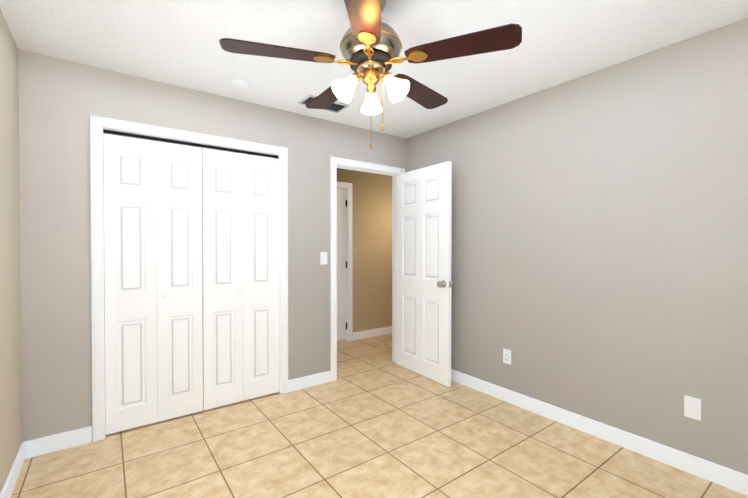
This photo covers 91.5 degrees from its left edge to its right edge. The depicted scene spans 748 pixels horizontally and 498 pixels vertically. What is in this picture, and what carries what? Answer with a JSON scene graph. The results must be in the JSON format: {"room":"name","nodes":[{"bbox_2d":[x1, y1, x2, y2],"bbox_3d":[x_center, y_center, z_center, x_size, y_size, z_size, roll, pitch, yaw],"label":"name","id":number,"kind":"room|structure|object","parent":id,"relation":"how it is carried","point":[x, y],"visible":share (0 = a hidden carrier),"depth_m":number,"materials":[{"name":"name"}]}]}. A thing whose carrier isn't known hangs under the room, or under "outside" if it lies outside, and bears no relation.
{"room":"empty bedroom","nodes":[
{"label":"empty bedroom","id":0,"kind":"room"},
{"bbox_2d":[0,9,21,493],"bbox_3d":[-1.194,0.052,0.832,0.120,2.440,3.470,0,1,-36],"label":"wall","id":1,"kind":"structure","parent":0,"point":[10,378],"depth_m":1.93,"materials":[{"name":"grey paint"}]},
{"bbox_2d":[0,441,31,497],"bbox_3d":[-1.139,1.219,0.886,0.018,0.105,3.230,0,1,-36],"label":"baseboard","id":2,"kind":"structure","parent":1,"relation":"attached to","point":[22,454],"depth_m":1.95,"materials":[{"name":"white wood"}]},
{"bbox_2d":[103,134,271,331],"bbox_3d":[-1.686,0.026,3.246,2.190,2.440,1.000,0,1,-36],"label":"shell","id":3,"kind":"object","parent":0,"point":[103,192],"depth_m":3.09,"materials":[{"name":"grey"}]},
{"bbox_2d":[18,49,405,441],"bbox_3d":[-0.911,0.028,3.121,3.290,2.440,0.120,0,1,-36],"label":"wall","id":4,"kind":"structure","parent":0,"point":[61,101],"depth_m":2.35,"materials":[{"name":"grey paint"}]},
{"bbox_2d":[28,426,91,456],"bbox_3d":[-1.955,1.204,2.282,0.300,0.105,0.014,0,1,-36],"label":"baseboard","id":5,"kind":"structure","parent":4,"relation":"attached to","point":[57,442],"depth_m":2.27,"materials":[{"name":"white wood"}]},
{"bbox_2d":[90,115,287,441],"bbox_3d":[-1.330,0.217,2.814,1.246,2.068,0.120,0,1,-36],"label":"door frame","id":6,"kind":"structure","parent":4,"relation":"attached to","point":[168,139],"depth_m":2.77,"materials":[{"name":"white wood"}]},
{"bbox_2d":[103,133,278,434],"bbox_3d":[-1.305,0.234,2.780,1.206,2.010,0.073,0,1,-36],"label":"bifold closet doors","id":7,"kind":"structure","parent":4,"relation":"in","point":[190,234],"depth_m":2.72,"materials":[{"name":"white wood"}]},
{"bbox_2d":[288,371,330,391],"bbox_3d":[-0.578,1.193,3.296,0.420,0.105,0.014,0,1,-36],"label":"baseboard","id":8,"kind":"structure","parent":4,"relation":"attached to","point":[295,384],"depth_m":3.28,"materials":[{"name":"white wood"}]},
{"bbox_2d":[320,252,326,264],"bbox_3d":[-0.461,0.085,3.369,0.072,0.118,0.016,0,1,-36],"label":"switch plate","id":9,"kind":"object","parent":4,"relation":"attached to","point":[323,258],"visible":1,"depth_m":3.37,"materials":[{"name":"white plastic"}]},
{"bbox_2d":[330,156,404,381],"bbox_3d":[-0.072,0.188,3.728,0.914,2.107,0.140,0,1,-36],"label":"door frame","id":10,"kind":"structure","parent":4,"relation":"attached to","point":[334,161],"depth_m":3.44,"materials":[{"name":"white wood"}]},
{"bbox_2d":[396,161,453,386],"bbox_3d":[0.464,0.224,3.585,0.183,2.018,0.786,0,1,-33],"label":"bedroom door","id":11,"kind":"structure","parent":4,"relation":"in","point":[424,283],"depth_m":3.52,"materials":[{"name":"white wood"}]},
{"bbox_2d":[337,168,391,331],"bbox_3d":[0.118,0.012,4.606,2.570,2.440,1.290,0,1,-36],"label":"wall","id":12,"kind":"structure","parent":0,"point":[372,246],"depth_m":5.08,"materials":[{"name":"beige paint"}]},
{"bbox_2d":[337,181,352,340],"bbox_3d":[-0.680,0.178,4.672,0.874,2.107,0.140,0,1,-36],"label":"door frame","id":13,"kind":"structure","parent":12,"relation":"attached to","point":[350,292],"depth_m":4.86,"materials":[{"name":"white wood"}]},
{"bbox_2d":[337,188,345,340],"bbox_3d":[-0.687,0.212,4.682,0.734,2.018,0.035,0,1,-36],"label":"hall door","id":14,"kind":"structure","parent":13,"relation":"attached to","point":[341,283],"depth_m":4.85,"materials":[{"name":"white wood"}]},
{"bbox_2d":[353,326,391,339],"bbox_3d":[-0.159,1.175,4.995,2.330,0.105,0.014,0,1,-36],"label":"baseboard","id":15,"kind":"structure","parent":12,"relation":"attached to","point":[371,333],"depth_m":5.09,"materials":[{"name":"white wood"}]},
{"bbox_2d":[0,0,747,137],"bbox_3d":[0.172,-1.236,2.521,4.940,0.100,4.590,0,1,-36],"label":"ceiling","id":16,"kind":"structure","parent":0,"point":[174,42],"depth_m":2.06,"materials":[{"name":"white paint"}]},
{"bbox_2d":[231,78,249,88],"bbox_3d":[-0.950,-1.169,2.596,0.128,0.036,0.128,0,1,-36],"label":"smoke detector","id":17,"kind":"object","parent":16,"relation":"attached to","point":[238,83],"visible":1,"depth_m":2.56,"materials":[{"name":"white plastic"}]},
{"bbox_2d":[298,95,348,112],"bbox_3d":[-0.410,-1.186,2.993,0.370,0.011,0.200,0,1,-36],"label":"ceiling vent","id":18,"kind":"object","parent":16,"relation":"in","point":[336,107],"visible":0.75,"depth_m":3.00,"materials":[{"name":"grey metal"}]},
{"bbox_2d":[219,0,521,148],"bbox_3d":[-0.030,-0.817,1.770,1.284,0.722,1.248,0,1,-36],"label":"fan","id":19,"kind":"object","parent":16,"relation":"hanging from","point":[370,46],"visible":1,"depth_m":1.63,"materials":[{"name":"brown wood"}]},
{"bbox_2d":[11,333,747,497],"bbox_3d":[0.172,1.304,2.548,4.940,0.100,4.590,0,1,-36],"label":"floor","id":20,"kind":"structure","parent":0,"point":[373,420],"depth_m":2.23,"materials":[{"name":"tile"}]},
{"bbox_2d":[406,18,747,474],"bbox_3d":[1.358,0.032,2.712,0.120,2.440,3.470,0,1,-36],"label":"wall","id":21,"kind":"structure","parent":0,"point":[599,250],"depth_m":2.33,"materials":[{"name":"grey paint"}]},
{"bbox_2d":[503,348,510,364],"bbox_3d":[1.087,0.879,2.981,0.009,0.118,0.072,0,1,-36],"label":"electrical outlet plate","id":22,"kind":"object","parent":21,"relation":"attached to","point":[506,356],"visible":1,"depth_m":2.98,"materials":[{"name":"white plastic"}]},
{"bbox_2d":[451,369,747,495],"bbox_3d":[1.302,1.200,2.683,0.020,0.105,3.230,0,1,-36],"label":"baseboard","id":23,"kind":"structure","parent":21,"relation":"attached to","point":[731,479],"depth_m":2.31,"materials":[{"name":"white wood"}]},
{"bbox_2d":[684,395,700,420],"bbox_3d":[1.779,0.889,2.038,0.012,0.120,0.074,0,1,-36],"label":"outlet plate","id":24,"kind":"object","parent":21,"relation":"attached to","point":[692,407],"visible":1,"depth_m":2.04,"materials":[{"name":"white plastic"}]}
]}

